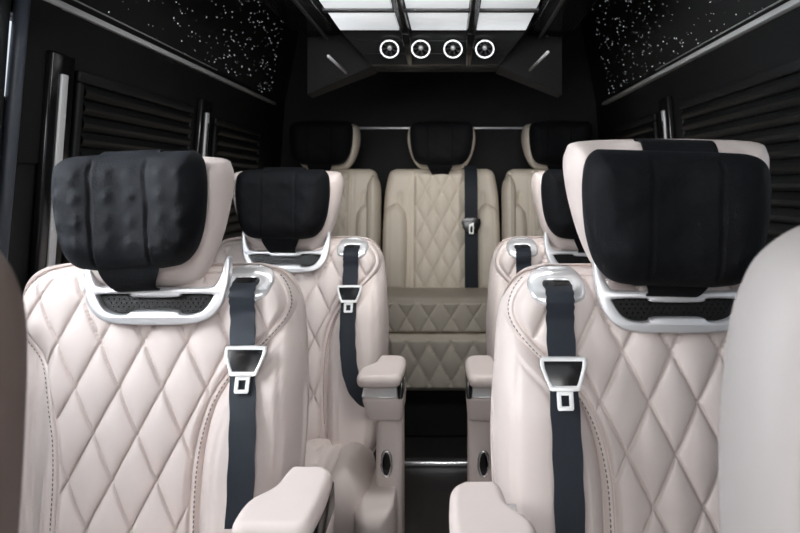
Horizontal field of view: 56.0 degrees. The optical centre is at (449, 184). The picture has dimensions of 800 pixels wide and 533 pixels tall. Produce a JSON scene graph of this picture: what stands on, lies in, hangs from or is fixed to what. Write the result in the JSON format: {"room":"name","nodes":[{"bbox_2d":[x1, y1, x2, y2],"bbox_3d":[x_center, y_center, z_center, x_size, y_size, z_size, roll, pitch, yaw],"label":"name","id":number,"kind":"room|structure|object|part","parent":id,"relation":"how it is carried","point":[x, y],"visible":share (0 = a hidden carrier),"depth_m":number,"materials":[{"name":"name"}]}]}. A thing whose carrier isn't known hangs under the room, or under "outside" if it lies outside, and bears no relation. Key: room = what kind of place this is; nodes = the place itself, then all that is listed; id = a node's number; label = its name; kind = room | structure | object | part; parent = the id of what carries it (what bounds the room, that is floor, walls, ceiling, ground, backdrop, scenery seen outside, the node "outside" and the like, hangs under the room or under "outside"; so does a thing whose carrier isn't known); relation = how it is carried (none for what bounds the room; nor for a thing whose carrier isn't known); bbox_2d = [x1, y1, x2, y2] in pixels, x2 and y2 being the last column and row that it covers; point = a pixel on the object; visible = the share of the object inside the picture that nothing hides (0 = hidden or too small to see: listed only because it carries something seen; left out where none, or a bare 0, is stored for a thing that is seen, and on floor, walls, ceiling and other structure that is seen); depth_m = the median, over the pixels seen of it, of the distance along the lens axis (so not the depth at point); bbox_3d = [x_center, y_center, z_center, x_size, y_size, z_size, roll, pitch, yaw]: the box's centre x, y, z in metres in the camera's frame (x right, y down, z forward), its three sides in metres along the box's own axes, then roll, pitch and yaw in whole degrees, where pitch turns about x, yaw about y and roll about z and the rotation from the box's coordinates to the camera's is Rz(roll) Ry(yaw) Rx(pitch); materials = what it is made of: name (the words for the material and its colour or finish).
{"room":"vehicle interior","nodes":[
{"label":"vehicle interior","id":0,"kind":"room"},
{"bbox_2d":[2,0,284,296],"bbox_3d":[-1.020,0.370,1.825,0.170,1.660,4.850,0,0,0],"label":"wall","id":1,"kind":"structure","parent":0,"point":[96,50],"depth_m":2.26,"materials":[{"name":"black plastic"}]},
{"bbox_2d":[0,0,10,147],"bbox_3d":[-0.970,0.300,1.534,0.140,1.403,0.040,0,0,0],"label":"trim","id":2,"kind":"structure","parent":1,"relation":"attached to","point":[5,5],"depth_m":1.53,"materials":[{"name":"black plastic"}]},
{"bbox_2d":[4,16,11,95],"bbox_3d":[-0.970,-0.280,1.660,0.018,0.180,0.200,0,0,0],"label":"window","id":3,"kind":"structure","parent":1,"relation":"in","point":[10,23],"depth_m":1.64,"materials":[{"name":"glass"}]},
{"bbox_2d":[0,0,30,260],"bbox_3d":[-0.968,0.300,1.588,0.140,1.402,0.032,0,0,-23],"label":"trim","id":4,"kind":"structure","parent":1,"relation":"attached to","point":[18,37],"depth_m":1.59,"materials":[{"name":"black plastic"}]},
{"bbox_2d":[16,0,61,163],"bbox_3d":[-0.947,-0.245,1.707,0.033,0.390,0.186,0,0,0],"label":"trim","id":5,"kind":"structure","parent":1,"relation":"attached to","point":[45,17],"depth_m":1.71,"materials":[{"name":"black plastic"}]},
{"bbox_2d":[29,50,74,278],"bbox_3d":[-0.953,-0.028,1.800,0.064,0.575,0.110,0,0,0],"label":"handle","id":6,"kind":"object","parent":1,"relation":"attached to","point":[46,251],"visible":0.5,"depth_m":1.77,"materials":[{"name":"satin silver metal"},{"name":"gloss black plastic"}]},
{"bbox_2d":[62,70,194,263],"bbox_3d":[-0.963,0.055,2.315,0.065,0.690,0.850,0,0,0],"label":"window blind","id":7,"kind":"object","parent":1,"relation":"attached to","point":[113,122],"visible":0.38,"depth_m":2.15,"materials":[{"name":"black plastic"}]},
{"bbox_2d":[194,98,211,156],"bbox_3d":[-0.953,-0.033,2.860,0.065,0.585,0.120,0,0,0],"label":"handle","id":8,"kind":"object","parent":1,"relation":"attached to","point":[204,107],"visible":0.48,"depth_m":2.83,"materials":[{"name":"black plastic"}]},
{"bbox_2d":[211,118,261,240],"bbox_3d":[-0.964,0.065,3.360,0.064,0.670,0.720,0,0,0],"label":"window blind","id":9,"kind":"object","parent":1,"relation":"attached to","point":[242,150],"visible":0.46,"depth_m":3.32,"materials":[{"name":"black plastic"}]},
{"bbox_3d":[-0.964,0.065,3.360,0.062,0.670,0.720,0,0,0],"label":"blind frame","id":10,"kind":"part","parent":9,"relation":"part of","materials":[{"name":"black plastic"}]},
{"bbox_2d":[78,0,298,103],"bbox_3d":[-0.909,-0.675,1.925,0.128,0.490,4.650,0,0,0],"label":"ceiling panel","id":11,"kind":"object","parent":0,"point":[190,15],"depth_m":3.03,"materials":[{"name":"black fabric"}]},
{"bbox_2d":[44,0,275,104],"bbox_3d":[-0.930,-0.442,2.140,0.014,0.038,3.680,0,0,0],"label":"trim","id":12,"kind":"structure","parent":11,"relation":"attached to","point":[64,6],"depth_m":2.25,"materials":[{"name":"white metal"}]},
{"bbox_2d":[108,0,283,88],"bbox_3d":[-0.891,-0.684,2.707,0.094,0.453,2.377,0,0,0],"label":"light","id":13,"kind":"object","parent":11,"relation":"attached to","point":[254,0],"visible":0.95,"depth_m":3.31,"materials":[{"name":"white"}]},
{"bbox_2d":[373,436,466,532],"bbox_3d":[-0.050,1.230,1.725,2.400,0.060,5.250,0,0,0],"label":"floor","id":14,"kind":"structure","parent":0,"point":[428,489],"depth_m":3.02,"materials":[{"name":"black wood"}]},
{"bbox_2d":[0,251,27,532],"bbox_3d":[-0.621,0.504,0.390,0.578,1.383,0.700,0,0,0],"label":"seat","id":15,"kind":"object","parent":14,"relation":"on","point":[13,323],"visible":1,"depth_m":0.57,"materials":[{"name":"brown leather"}]},
{"bbox_2d":[19,156,334,532],"bbox_3d":[-0.529,0.569,1.254,0.680,1.254,0.757,0,0,0],"label":"seat","id":16,"kind":"object","parent":14,"relation":"on","point":[181,406],"visible":0.91,"depth_m":1.41,"materials":[{"name":"beige leather"}]},
{"bbox_2d":[51,149,207,291],"bbox_3d":[-0.590,0.068,1.427,0.282,0.273,0.188,0,0,0],"label":"headrest pillow","id":17,"kind":"object","parent":16,"relation":"on","point":[123,216],"visible":0.99,"depth_m":1.34,"materials":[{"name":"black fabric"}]},
{"bbox_2d":[100,294,213,313],"bbox_3d":[-0.560,0.226,1.437,0.224,0.043,0.013,0,0,0],"label":"grille","id":18,"kind":"object","parent":16,"relation":"attached to","point":[109,303],"depth_m":1.43,"materials":[{"name":"black plastic"}]},
{"bbox_3d":[-0.578,0.488,1.442,0.554,0.664,0.197,0,0,0],"label":"quilted panel","id":19,"kind":"part","parent":16,"relation":"part of","materials":[{"name":"beige leather"}]},
{"bbox_3d":[-0.571,0.499,1.491,0.576,0.675,0.270,0,0,0],"label":"backrest","id":20,"kind":"part","parent":16,"relation":"part of","materials":[{"name":"beige leather"}]},
{"bbox_3d":[-0.379,0.362,1.367,0.027,0.031,0.018,0,0,0],"label":"tongue blade","id":21,"kind":"part","parent":16,"relation":"part of","materials":[{"name":"white metal"}]},
{"bbox_2d":[213,171,406,532],"bbox_3d":[-0.451,0.574,2.174,0.665,1.244,0.757,0,0,0],"label":"seat","id":22,"kind":"object","parent":14,"relation":"on","point":[357,390],"visible":0.52,"depth_m":2.27,"materials":[{"name":"beige leather"}]},
{"bbox_2d":[235,167,329,252],"bbox_3d":[-0.514,0.079,2.348,0.291,0.269,0.186,0,0,0],"label":"headrest pillow","id":23,"kind":"object","parent":22,"relation":"on","point":[279,207],"visible":0.99,"depth_m":2.27,"materials":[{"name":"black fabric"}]},
{"bbox_2d":[251,254,320,266],"bbox_3d":[-0.515,0.236,2.357,0.224,0.043,0.013,0,0,0],"label":"grille","id":24,"kind":"object","parent":22,"relation":"attached to","point":[280,260],"depth_m":2.35,"materials":[{"name":"black plastic"}]},
{"bbox_3d":[-0.493,0.498,2.361,0.554,0.664,0.196,0,0,0],"label":"quilted panel","id":25,"kind":"part","parent":22,"relation":"part of","materials":[{"name":"beige leather"}]},
{"bbox_2d":[304,438,375,532],"bbox_3d":[-0.494,0.834,2.100,0.570,0.202,0.420,0,0,0],"label":"seat cushion","id":26,"kind":"object","parent":22,"relation":"on","point":[350,462],"depth_m":2.00,"materials":[{"name":"beige leather"}]},
{"bbox_3d":[-0.310,0.372,2.287,0.027,0.031,0.018,0,0,0],"label":"tongue blade","id":27,"kind":"part","parent":22,"relation":"part of","materials":[{"name":"white metal"}]},
{"bbox_3d":[-0.486,0.509,2.411,0.576,0.675,0.270,0,0,0],"label":"backrest","id":28,"kind":"part","parent":22,"relation":"part of","materials":[{"name":"beige leather"}]},
{"bbox_2d":[362,387,397,397],"bbox_3d":[-0.184,0.536,2.043,0.093,0.036,0.185,0,0,0],"label":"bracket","id":29,"kind":"object","parent":22,"relation":"on","point":[368,392],"depth_m":1.96,"materials":[{"name":"silver metal"}]},
{"bbox_3d":[-0.169,0.870,2.087,0.080,0.520,0.154,0,0,0],"label":"armrest","id":30,"kind":"part","parent":22,"relation":"part of","materials":[{"name":"beige leather"}]},
{"bbox_2d":[301,124,380,249],"bbox_3d":[-0.649,0.432,3.696,0.583,1.525,0.731,0,0,0],"label":"seat","id":31,"kind":"object","parent":14,"relation":"on","point":[359,214],"visible":0.16,"depth_m":3.88,"materials":[{"name":"sand leather"},{"name":"black suede"}]},
{"bbox_2d":[289,120,352,170],"bbox_3d":[-0.664,-0.195,3.914,0.328,0.285,0.195,0,0,0],"label":"headrest pillow","id":32,"kind":"object","parent":31,"relation":"on","point":[316,144],"visible":0.99,"depth_m":3.83,"materials":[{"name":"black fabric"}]},
{"bbox_3d":[-0.650,0.237,3.932,0.580,0.645,0.258,0,0,0],"label":"backrest","id":33,"kind":"part","parent":31,"relation":"part of","materials":[{"name":"beige leather"}]},
{"bbox_2d":[375,458,466,465],"bbox_3d":[-0.050,1.188,3.217,1.800,0.021,0.055,0,0,0],"label":"trim","id":34,"kind":"structure","parent":14,"relation":"attached to","point":[408,461],"depth_m":3.20,"materials":[{"name":"silver metal"}]},
{"bbox_2d":[382,126,499,435],"bbox_3d":[-0.045,0.432,3.696,0.610,1.525,0.731,0,0,0],"label":"seat","id":35,"kind":"object","parent":14,"relation":"on","point":[441,232],"visible":0.71,"depth_m":3.77,"materials":[{"name":"beige leather"}]},
{"bbox_3d":[-0.045,0.948,3.730,0.552,0.495,0.340,0,0,0],"label":"seat","id":36,"kind":"part","parent":35,"relation":"part of","materials":[{"name":"black carpet"}]},
{"bbox_3d":[-0.045,0.814,3.447,0.572,0.283,0.180,0,0,0],"label":"panel","id":37,"kind":"part","parent":35,"relation":"part of","materials":[{"name":"beige leather"}]},
{"bbox_2d":[388,287,487,332],"bbox_3d":[-0.045,0.593,3.575,0.592,0.175,0.490,0,0,0],"label":"seat cushion","id":38,"kind":"object","parent":35,"relation":"on","point":[411,309],"depth_m":3.36,"materials":[{"name":"beige leather"}]},
{"bbox_2d":[410,120,472,174],"bbox_3d":[-0.044,-0.195,3.914,0.328,0.285,0.195,0,0,0],"label":"headrest pillow","id":39,"kind":"object","parent":35,"relation":"on","point":[440,145],"visible":1,"depth_m":3.83,"materials":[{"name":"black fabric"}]},
{"bbox_3d":[-0.045,0.237,3.932,0.610,0.645,0.258,0,0,0],"label":"backrest","id":40,"kind":"part","parent":35,"relation":"part of","materials":[{"name":"beige leather"}]},
{"bbox_3d":[0.107,0.216,3.762,0.024,0.057,0.010,0,0,0],"label":"tongue blade","id":41,"kind":"part","parent":35,"relation":"part of","materials":[{"name":"white metal"}]},
{"bbox_2d":[501,124,547,239],"bbox_3d":[0.554,0.432,3.696,0.573,1.525,0.731,0,0,0],"label":"seat","id":42,"kind":"object","parent":14,"relation":"on","point":[519,216],"visible":0.16,"depth_m":3.88,"materials":[{"name":"beige leather"}]},
{"bbox_3d":[0.555,0.237,3.932,0.570,0.645,0.258,0,0,0],"label":"backrest","id":43,"kind":"part","parent":42,"relation":"part of","materials":[{"name":"beige leather"}]},
{"bbox_2d":[529,120,592,168],"bbox_3d":[0.571,-0.195,3.914,0.328,0.285,0.195,0,0,0],"label":"headrest pillow","id":44,"kind":"object","parent":42,"relation":"on","point":[549,140],"visible":0.79,"depth_m":3.83,"materials":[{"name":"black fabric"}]},
{"bbox_2d":[465,171,590,481],"bbox_3d":[0.371,0.574,2.174,0.665,1.244,0.757,0,0,0],"label":"seat","id":45,"kind":"object","parent":14,"relation":"on","point":[514,254],"visible":0.22,"depth_m":2.34,"materials":[{"name":"beige leather"}]},
{"bbox_3d":[0.089,0.870,2.087,0.081,0.520,0.154,0,0,0],"label":"armrest","id":46,"kind":"part","parent":45,"relation":"part of","materials":[{"name":"beige leather"}]},
{"bbox_2d":[471,386,491,397],"bbox_3d":[0.104,0.536,2.043,0.093,0.036,0.185,0,0,0],"label":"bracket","id":47,"kind":"object","parent":45,"relation":"on","point":[476,392],"depth_m":1.96,"materials":[{"name":"silver metal"}]},
{"bbox_3d":[0.406,0.509,2.411,0.576,0.675,0.270,0,0,0],"label":"backrest","id":48,"kind":"part","parent":45,"relation":"part of","materials":[{"name":"beige leather"}]},
{"bbox_3d":[0.413,0.498,2.361,0.554,0.664,0.196,0,0,0],"label":"quilted panel","id":49,"kind":"part","parent":45,"relation":"part of","materials":[{"name":"beige leather"}]},
{"bbox_2d":[541,169,584,252],"bbox_3d":[0.434,0.079,2.348,0.310,0.269,0.186,0,0,0],"label":"headrest pillow","id":50,"kind":"object","parent":45,"relation":"on","point":[555,205],"visible":0.32,"depth_m":2.27,"materials":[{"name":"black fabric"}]},
{"bbox_2d":[554,254,590,263],"bbox_3d":[0.435,0.236,2.357,0.224,0.043,0.013,0,0,0],"label":"grille","id":51,"kind":"object","parent":45,"relation":"attached to","point":[558,258],"depth_m":2.36,"materials":[{"name":"black plastic"}]},
{"bbox_2d":[449,139,769,532],"bbox_3d":[0.328,0.557,1.103,0.666,1.277,0.757,0,0,0],"label":"seat","id":52,"kind":"object","parent":14,"relation":"on","point":[606,393],"visible":0.63,"depth_m":1.26,"materials":[{"name":"beige leather"}]},
{"bbox_3d":[0.187,0.348,1.217,0.027,0.031,0.018,0,0,0],"label":"tongue blade","id":53,"kind":"part","parent":52,"relation":"part of","materials":[{"name":"white metal"}]},
{"bbox_3d":[0.363,0.485,1.341,0.576,0.675,0.270,0,0,0],"label":"backrest","id":54,"kind":"part","parent":52,"relation":"part of","materials":[{"name":"beige leather"}]},
{"bbox_3d":[0.370,0.474,1.292,0.554,0.664,0.197,0,0,0],"label":"quilted panel","id":55,"kind":"part","parent":52,"relation":"part of","materials":[{"name":"beige leather"}]},
{"bbox_2d":[612,298,734,320],"bbox_3d":[0.386,0.212,1.287,0.224,0.043,0.013,0,0,0],"label":"grille","id":56,"kind":"object","parent":52,"relation":"attached to","point":[623,309],"depth_m":1.28,"materials":[{"name":"black plastic"}]},
{"bbox_2d":[582,138,771,296],"bbox_3d":[0.372,0.056,1.278,0.310,0.272,0.185,0,0,0],"label":"headrest pillow","id":57,"kind":"object","parent":52,"relation":"on","point":[670,217],"visible":0.98,"depth_m":1.20,"materials":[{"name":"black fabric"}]},
{"bbox_2d":[718,226,799,532],"bbox_3d":[0.531,0.501,0.490,0.580,1.389,0.700,0,0,0],"label":"seat","id":58,"kind":"object","parent":14,"relation":"on","point":[759,435],"visible":1,"depth_m":0.63,"materials":[{"name":"grey leather"}]},
{"bbox_2d":[281,23,597,250],"bbox_3d":[-0.050,0.140,4.280,2.300,2.120,0.060,0,0,0],"label":"wall","id":59,"kind":"structure","parent":0,"point":[381,99],"depth_m":4.25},
{"bbox_2d":[359,127,522,128],"bbox_3d":[-0.050,-0.322,4.244,1.100,0.012,0.011,0,0,0],"label":"trim","id":60,"kind":"structure","parent":59,"relation":"attached to","point":[359,127],"depth_m":4.24,"materials":[{"name":"silver metal"}]},
{"bbox_2d":[580,0,778,102],"bbox_3d":[0.800,-0.675,1.925,0.128,0.490,4.650,0,0,0],"label":"wall","id":61,"kind":"structure","parent":0,"point":[687,21],"depth_m":3.08,"materials":[{"name":"black fabric"}]},
{"bbox_2d":[596,1,754,89],"bbox_3d":[0.782,-0.685,2.701,0.094,0.453,2.397,0,0,0],"label":"light","id":62,"kind":"object","parent":61,"relation":"attached to","point":[605,1],"visible":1,"depth_m":3.15,"materials":[{"name":"white"}]},
{"bbox_2d":[602,0,799,104],"bbox_3d":[0.817,-0.442,2.140,0.022,0.038,3.680,0,0,0],"label":"trim","id":63,"kind":"structure","parent":61,"relation":"attached to","point":[790,5],"depth_m":2.26,"materials":[{"name":"silver metal"}]},
{"bbox_2d":[596,0,799,139],"bbox_3d":[0.911,0.370,1.825,0.170,1.660,4.850,0,0,0],"label":"wall","id":64,"kind":"structure","parent":0,"point":[776,42],"depth_m":2.39,"materials":[{"name":"black plastic"}]},
{"bbox_2d":[615,113,658,138],"bbox_3d":[0.854,0.055,3.385,0.065,0.690,0.710,0,0,0],"label":"window blind","id":65,"kind":"object","parent":64,"relation":"attached to","point":[645,131],"visible":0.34,"depth_m":3.25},
{"bbox_2d":[659,96,674,138],"bbox_3d":[0.844,-0.037,2.870,0.066,0.595,0.120,0,0,0],"label":"handle","id":66,"kind":"object","parent":64,"relation":"attached to","point":[665,104],"visible":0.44,"depth_m":2.83,"materials":[{"name":"black plastic"}]},
{"bbox_2d":[679,58,799,247],"bbox_3d":[0.853,0.050,2.200,0.066,0.700,1.000,0,0,0],"label":"window blind","id":67,"kind":"object","parent":64,"relation":"attached to","point":[767,114],"visible":0.32,"depth_m":1.96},
{"bbox_3d":[0.854,0.050,2.200,0.065,0.700,1.000,0,0,0],"label":"blind frame","id":68,"kind":"part","parent":67,"relation":"part of","materials":[{"name":"black plastic"}]},
{"bbox_3d":[-0.050,-0.945,2.000,2.000,0.050,4.700,0,0,0],"label":"ceiling","id":69,"kind":"structure","parent":0,"visible":0},
{"bbox_2d":[262,0,597,97],"bbox_3d":[-0.060,-0.636,1.980,0.999,0.563,2.160,0,0,0],"label":"console","id":70,"kind":"object","parent":69,"relation":"attached to","point":[366,38],"visible":1,"depth_m":2.73,"materials":[{"name":"black plastic"}]},
{"bbox_2d":[292,0,326,38],"bbox_3d":[-0.455,-0.541,2.075,0.012,0.010,1.350,0,0,0],"label":"trim","id":71,"kind":"structure","parent":70,"relation":"attached to","point":[296,2],"depth_m":2.42,"materials":[{"name":"black plastic"}]},
{"bbox_2d":[327,55,346,73],"bbox_3d":[-0.394,-0.420,2.627,0.010,0.010,0.371,0,0,1],"label":"strip light","id":72,"kind":"object","parent":70,"relation":"attached to","point":[328,56],"visible":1,"depth_m":2.59,"materials":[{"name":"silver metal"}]},
{"bbox_3d":[-0.283,-0.554,2.173,0.208,0.016,0.300,0,0,0],"label":"light panel","id":73,"kind":"part","parent":70,"relation":"part of","materials":[{"name":"white plastic"}]},
{"bbox_3d":[-0.283,-0.554,2.495,0.208,0.016,0.300,0,0,0],"label":"light panel","id":74,"kind":"part","parent":70,"relation":"part of","materials":[{"name":"white plastic"}]},
{"bbox_2d":[379,38,399,57],"bbox_3d":[-0.221,-0.509,2.763,0.074,0.086,0.078,0,0,0],"label":"air vent","id":75,"kind":"object","parent":70,"relation":"attached to","point":[388,47],"depth_m":2.75,"materials":[{"name":"white metal"}]},
{"bbox_2d":[411,38,430,57],"bbox_3d":[-0.107,-0.509,2.763,0.074,0.086,0.078,0,0,0],"label":"air vent","id":76,"kind":"object","parent":70,"relation":"attached to","point":[420,47],"depth_m":2.75,"materials":[{"name":"white metal"}]},
{"bbox_3d":[-0.060,-0.517,2.847,0.716,0.125,0.345,0,0,0],"label":"vent panel","id":77,"kind":"part","parent":70,"relation":"part of","materials":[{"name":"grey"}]},
{"bbox_3d":[-0.039,-0.554,2.173,0.193,0.016,0.300,0,0,0],"label":"light panel","id":78,"kind":"part","parent":70,"relation":"part of","materials":[{"name":"white plastic"}]},
{"bbox_3d":[-0.039,-0.554,2.495,0.193,0.016,0.300,0,0,0],"label":"light panel","id":79,"kind":"part","parent":70,"relation":"part of","materials":[{"name":"white plastic"}]},
{"bbox_2d":[443,38,462,57],"bbox_3d":[0.011,-0.509,2.763,0.074,0.086,0.078,0,0,0],"label":"air vent","id":80,"kind":"object","parent":70,"relation":"attached to","point":[452,47],"depth_m":2.75,"materials":[{"name":"white metal"}]},
{"bbox_2d":[474,38,494,57],"bbox_3d":[0.127,-0.509,2.763,0.074,0.086,0.078,0,0,0],"label":"air vent","id":81,"kind":"object","parent":70,"relation":"attached to","point":[483,47],"depth_m":2.75,"materials":[{"name":"white metal"}]},
{"bbox_3d":[0.181,-0.554,2.495,0.173,0.016,0.300,0,0,0],"label":"light panel","id":82,"kind":"part","parent":70,"relation":"part of","materials":[{"name":"white plastic"}]},
{"bbox_3d":[0.181,-0.554,2.173,0.173,0.016,0.300,0,0,0],"label":"light panel","id":83,"kind":"part","parent":70,"relation":"part of","materials":[{"name":"white plastic"}]},
{"bbox_2d":[529,51,548,70],"bbox_3d":[0.301,-0.420,2.554,0.010,0.010,0.371,0,0,-3],"label":"strip light","id":84,"kind":"object","parent":70,"relation":"attached to","point":[546,53],"visible":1,"depth_m":2.51,"materials":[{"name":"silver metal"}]},
{"bbox_2d":[539,0,565,38],"bbox_3d":[0.331,-0.541,2.075,0.012,0.010,1.350,0,0,0],"label":"trim","id":85,"kind":"structure","parent":70,"relation":"attached to","point":[561,2],"depth_m":2.42,"materials":[{"name":"black plastic"}]}
]}

